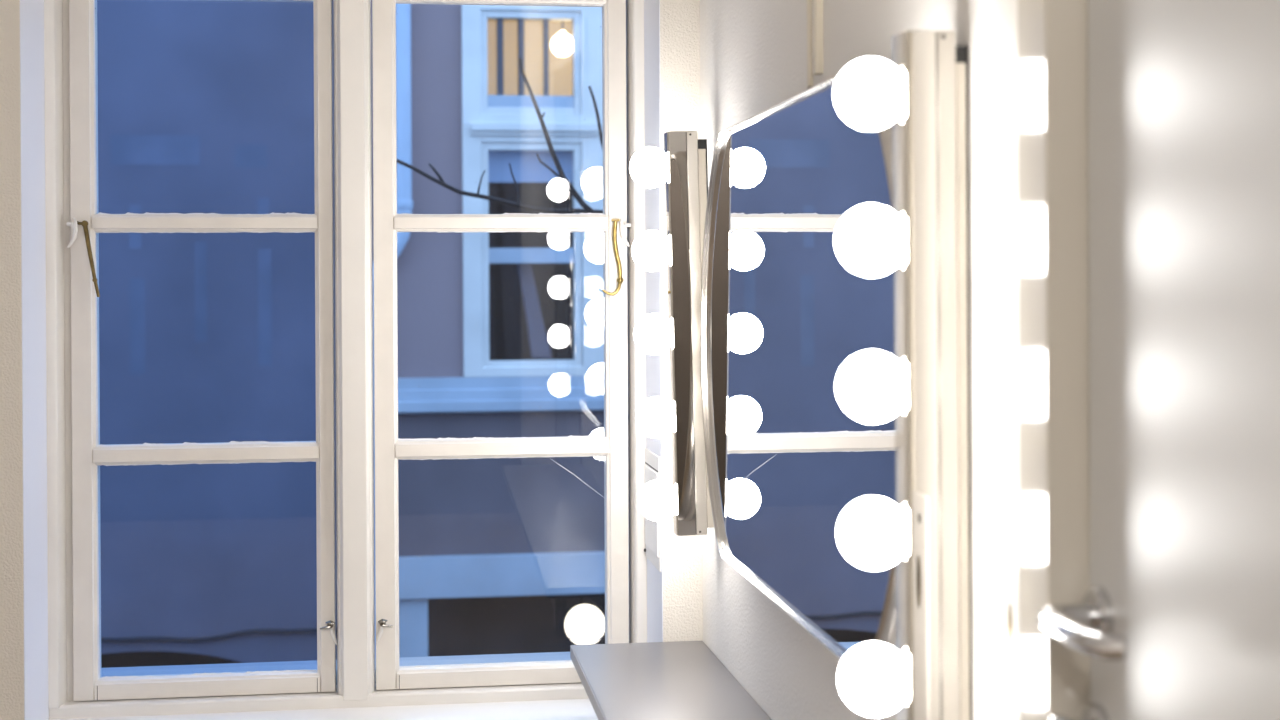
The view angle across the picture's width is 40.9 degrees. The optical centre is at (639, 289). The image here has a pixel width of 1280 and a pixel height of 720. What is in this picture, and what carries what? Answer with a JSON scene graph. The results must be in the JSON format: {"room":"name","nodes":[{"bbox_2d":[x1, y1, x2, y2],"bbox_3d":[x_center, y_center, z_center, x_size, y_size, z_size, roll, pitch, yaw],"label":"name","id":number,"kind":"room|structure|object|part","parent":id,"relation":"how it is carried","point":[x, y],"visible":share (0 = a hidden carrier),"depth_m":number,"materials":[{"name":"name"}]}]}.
{"room":"backstage room","nodes":[
{"label":"backstage room","id":0,"kind":"room"},
{"bbox_2d":[101,652,570,684],"bbox_3d":[-0.601,0.819,3.655,1.292,0.062,0.200,0,0,-8],"label":"window sill","id":1,"kind":"structure","parent":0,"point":[547,656],"depth_m":3.66,"materials":[{"name":"metal"}]},
{"bbox_2d":[700,0,986,719],"bbox_3d":[0.562,0.169,0.778,0.176,2.650,5.187,0,0,-8],"label":"wall","id":2,"kind":"structure","parent":0,"point":[753,53],"depth_m":2.54,"materials":[{"name":"white paint"}]},
{"bbox_2d":[49,699,597,719],"bbox_3d":[-0.559,0.860,3.334,1.267,0.035,0.256,0,0,-8],"label":"window sill","id":3,"kind":"structure","parent":2,"relation":"attached to","point":[567,709],"depth_m":3.41,"materials":[{"name":"white paint"}]},
{"bbox_2d":[0,0,702,719],"bbox_3d":[-0.969,0.168,3.368,2.500,2.650,0.363,0,0,-8],"label":"wall window","id":4,"kind":"structure","parent":2,"relation":"in","point":[679,19],"depth_m":3.42,"materials":[{"name":"white paint"}]},
{"bbox_2d":[67,0,336,700],"bbox_3d":[-0.877,0.090,3.454,0.523,1.452,0.068,0,0,-8],"label":"window","id":5,"kind":"structure","parent":4,"relation":"attached to","point":[86,222],"depth_m":3.44,"materials":[{"name":"paint"}]},
{"bbox_3d":[-0.870,0.798,3.467,0.441,0.038,0.042,0,0,-8],"label":"rail","id":6,"kind":"part","parent":5,"relation":"part of","materials":[{"name":"paint"}]},
{"bbox_3d":[-0.877,-0.611,3.462,0.441,0.050,0.042,0,0,-8],"label":"rail","id":7,"kind":"part","parent":5,"relation":"part of","materials":[{"name":"paint"}]},
{"bbox_2d":[19,0,662,719],"bbox_3d":[-0.563,0.067,3.350,1.200,1.552,0.215,0,0,-8],"label":"window reveal","id":8,"kind":"object","parent":4,"relation":"attached to","point":[32,67],"visible":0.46,"depth_m":3.30,"materials":[{"name":"white paint"}]},
{"bbox_2d":[644,448,660,571],"bbox_3d":[0.025,0.438,3.436,0.010,0.223,0.197,0,0,-8],"label":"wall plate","id":9,"kind":"object","parent":8,"relation":"attached to","point":[652,467],"visible":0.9,"depth_m":3.41,"materials":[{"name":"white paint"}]},
{"bbox_3d":[0.023,0.441,3.437,0.004,0.163,0.176,0,0,-8],"label":"panel","id":10,"kind":"part","parent":9,"relation":"part of","materials":[{"name":"white paint"}]},
{"bbox_2d":[372,0,630,689],"bbox_3d":[-0.281,0.087,3.536,0.527,1.452,0.068,0,0,-8],"label":"window","id":11,"kind":"structure","parent":4,"relation":"attached to","point":[612,222],"depth_m":3.53,"materials":[{"name":"paint"}]},
{"bbox_3d":[-0.281,0.794,3.548,0.438,0.038,0.042,0,0,-8],"label":"rail","id":12,"kind":"part","parent":11,"relation":"part of","materials":[{"name":"paint"}]},
{"bbox_3d":[-0.288,-0.615,3.543,0.438,0.050,0.042,0,0,-8],"label":"rail","id":13,"kind":"part","parent":11,"relation":"part of","materials":[{"name":"paint"}]},
{"bbox_2d":[570,641,771,719],"bbox_3d":[0.119,0.770,2.459,0.271,0.170,1.735,0,0,-8],"label":"shelf","id":14,"kind":"object","parent":2,"relation":"attached to","point":[679,680],"visible":1,"depth_m":2.98,"materials":[{"name":"grey laminate"}]},
{"bbox_2d":[630,131,713,535],"bbox_3d":[0.059,0.081,3.157,0.142,0.740,0.076,-1,0,-8],"label":"light bar","id":15,"kind":"object","parent":2,"relation":"attached to","point":[682,165],"visible":1,"depth_m":3.14,"materials":[{"name":"silver metal"}]},
{"bbox_3d":[0.015,-0.224,3.150,0.067,0.076,0.076,-1,0,-8],"label":"globe bulb","id":16,"kind":"part","parent":15,"relation":"part of","materials":[{"name":"white glass"}]},
{"bbox_3d":[0.018,-0.071,3.151,0.067,0.076,0.076,-1,0,-8],"label":"globe bulb","id":17,"kind":"part","parent":15,"relation":"part of","materials":[{"name":"white glass"}]},
{"bbox_3d":[0.022,0.082,3.152,0.067,0.076,0.076,-1,0,-8],"label":"globe bulb","id":18,"kind":"part","parent":15,"relation":"part of","materials":[{"name":"white glass"}]},
{"bbox_3d":[0.026,0.235,3.153,0.067,0.076,0.076,-1,0,-8],"label":"globe bulb","id":19,"kind":"part","parent":15,"relation":"part of","materials":[{"name":"white glass"}]},
{"bbox_3d":[0.030,0.388,3.154,0.067,0.076,0.076,-1,0,-8],"label":"globe bulb","id":20,"kind":"part","parent":15,"relation":"part of","materials":[{"name":"white glass"}]},
{"bbox_3d":[0.119,0.090,3.165,0.014,0.694,0.045,-1,0,-8],"label":"mounting plate","id":21,"kind":"part","parent":15,"relation":"part of","materials":[{"name":"beige plastic"}]},
{"bbox_2d":[701,73,895,660],"bbox_3d":[0.222,0.095,2.466,0.054,0.732,1.279,0,0,-8],"label":"vanity mirror","id":22,"kind":"object","parent":2,"relation":"attached to","point":[782,314],"visible":0.59,"depth_m":2.38,"materials":[{"name":"silver metal"}]},
{"bbox_2d":[807,0,822,87],"bbox_3d":[0.243,-0.722,2.422,0.013,0.876,0.072,0,0,-8],"label":"cable trunking","id":23,"kind":"object","parent":2,"relation":"attached to","point":[814,7],"visible":0.82,"depth_m":2.39,"materials":[{"name":"beige plastic"}]},
{"bbox_2d":[834,30,971,719],"bbox_3d":[0.274,0.101,1.799,0.138,0.740,0.076,0,0,-8],"label":"light bar","id":24,"kind":"object","parent":2,"relation":"attached to","point":[923,92],"visible":1,"depth_m":1.78,"materials":[{"name":"silver metal"}]},
{"bbox_3d":[0.236,-0.204,1.793,0.067,0.076,0.076,0,0,-8],"label":"globe bulb","id":25,"kind":"part","parent":24,"relation":"part of","materials":[{"name":"white glass"}]},
{"bbox_3d":[0.238,-0.051,1.794,0.067,0.076,0.076,0,0,-8],"label":"globe bulb","id":26,"kind":"part","parent":24,"relation":"part of","materials":[{"name":"white glass"}]},
{"bbox_3d":[0.239,0.102,1.794,0.067,0.076,0.076,0,0,-8],"label":"globe bulb","id":27,"kind":"part","parent":24,"relation":"part of","materials":[{"name":"white glass"}]},
{"bbox_3d":[0.240,0.255,1.795,0.067,0.076,0.076,0,0,-8],"label":"globe bulb","id":28,"kind":"part","parent":24,"relation":"part of","materials":[{"name":"white glass"}]},
{"bbox_3d":[0.241,0.408,1.796,0.067,0.076,0.076,0,0,-8],"label":"globe bulb","id":29,"kind":"part","parent":24,"relation":"part of","materials":[{"name":"white glass"}]},
{"bbox_3d":[0.333,0.111,1.808,0.011,0.694,0.045,0,0,-8],"label":"mounting plate","id":30,"kind":"part","parent":24,"relation":"part of","materials":[{"name":"beige plastic"}]},
{"bbox_2d":[984,0,1019,719],"bbox_3d":[0.438,0.374,1.144,0.025,2.240,1.204,0,0,-8],"label":"trim","id":31,"kind":"structure","parent":2,"relation":"attached to","point":[1000,16],"depth_m":1.68,"materials":[{"name":"white paint"}]},
{"bbox_2d":[1000,526,1020,719],"bbox_3d":[0.355,0.396,1.644,0.006,0.332,0.052,0,0,-8],"label":"strike plate","id":32,"kind":"object","parent":2,"relation":"attached to","point":[1009,539],"visible":1,"depth_m":1.64,"materials":[{"name":"white paint"}]},
{"bbox_2d":[1018,0,1089,719],"bbox_3d":[0.486,0.421,1.156,0.126,2.145,0.985,0,0,-8],"label":"door frame","id":33,"kind":"structure","parent":2,"relation":"attached to","point":[1052,34],"depth_m":1.55,"materials":[{"name":"beige paint"}]},
{"bbox_2d":[1037,0,1279,719],"bbox_3d":[0.453,0.472,1.126,0.108,2.032,0.860,0,0,-8],"label":"door","id":34,"kind":"structure","parent":2,"relation":"in","point":[1178,617],"depth_m":1.36,"materials":[{"name":"grey paint"}]},
{"bbox_3d":[0.386,0.290,1.454,0.066,0.024,0.149,0,0,-8],"label":"lever","id":35,"kind":"part","parent":34,"relation":"part of","materials":[{"name":"silver metal"}]},
{"label":"outside","id":36,"kind":"structure","parent":0,"visible":0},
{"bbox_3d":[-1.267,2.773,9.282,18.000,0.100,11.280,0,0,-8],"label":"ground","id":37,"kind":"structure","parent":36,"visible":0},
{"bbox_2d":[97,0,604,667],"bbox_3d":[-1.839,-0.124,13.308,18.000,5.670,3.130,0,0,-8],"label":"apartment building","id":38,"kind":"structure","parent":37,"relation":"on","point":[205,106],"depth_m":11.77,"materials":[{"name":"paint"}]},
{"bbox_2d":[101,628,336,642],"bbox_3d":[-4.762,2.366,11.402,5.662,0.079,0.032,0,0,-8],"label":"cable","id":39,"kind":"object","parent":38,"relation":"attached to","point":[308,630],"visible":0.6,"depth_m":11.65,"materials":[{"name":"black plastic"}]},
{"bbox_2d":[373,4,412,657],"bbox_3d":[-1.737,-0.049,11.777,0.365,5.530,0.135,0,0,-8],"label":"drainpipe","id":40,"kind":"object","parent":38,"relation":"attached to","point":[403,11],"visible":0.43,"depth_m":11.74,"materials":[{"name":"metal"}]},
{"bbox_3d":[-1.583,2.425,11.973,0.205,0.580,0.260,0,0,-8],"label":"post","id":41,"kind":"part","parent":38,"relation":"part of","materials":[{"name":"blue paint"}]},
{"bbox_2d":[488,151,572,182],"bbox_3d":[-0.774,-0.864,12.101,0.601,0.219,0.010,0,0,-8],"label":"roller blind","id":42,"kind":"object","parent":38,"relation":"hanging from","point":[526,166],"depth_m":12.09,"materials":[{"name":"blue"}]},
{"bbox_2d":[517,264,551,358],"bbox_3d":[-0.745,0.155,12.153,0.246,0.670,0.040,0,0,-8],"label":"curtain","id":43,"kind":"object","parent":38,"relation":"hanging from","point":[538,340],"depth_m":12.13,"materials":[{"name":"blue fabric"}]},
{"bbox_2d":[551,21,571,56],"bbox_3d":[-0.566,-1.970,12.535,0.174,0.544,0.174,0,0,-8],"label":"pendant lamp","id":44,"kind":"object","parent":38,"relation":"hanging from","point":[561,44],"visible":0.91,"depth_m":12.48,"materials":[{"name":"white glass"}]},
{"bbox_3d":[-0.567,-2.062,12.535,0.015,0.360,0.015,0,0,15],"label":"stem","id":45,"kind":"part","parent":44,"relation":"part of","materials":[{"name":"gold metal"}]},
{"bbox_2d":[397,58,602,213],"bbox_3d":[-0.418,0.514,6.506,1.152,4.471,0.134,0,0,-8],"label":"bare tree","id":46,"kind":"object","parent":37,"relation":"on","point":[587,209],"visible":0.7,"depth_m":6.50,"materials":[{"name":"brown plant"}]},
{"bbox_2d":[565,604,604,644],"bbox_3d":[-0.238,2.054,7.544,0.179,1.340,0.179,0,0,-8],"label":"garden lamp","id":47,"kind":"object","parent":37,"relation":"on","point":[585,623],"visible":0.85,"depth_m":7.48,"materials":[{"name":"white glass"}]}
]}

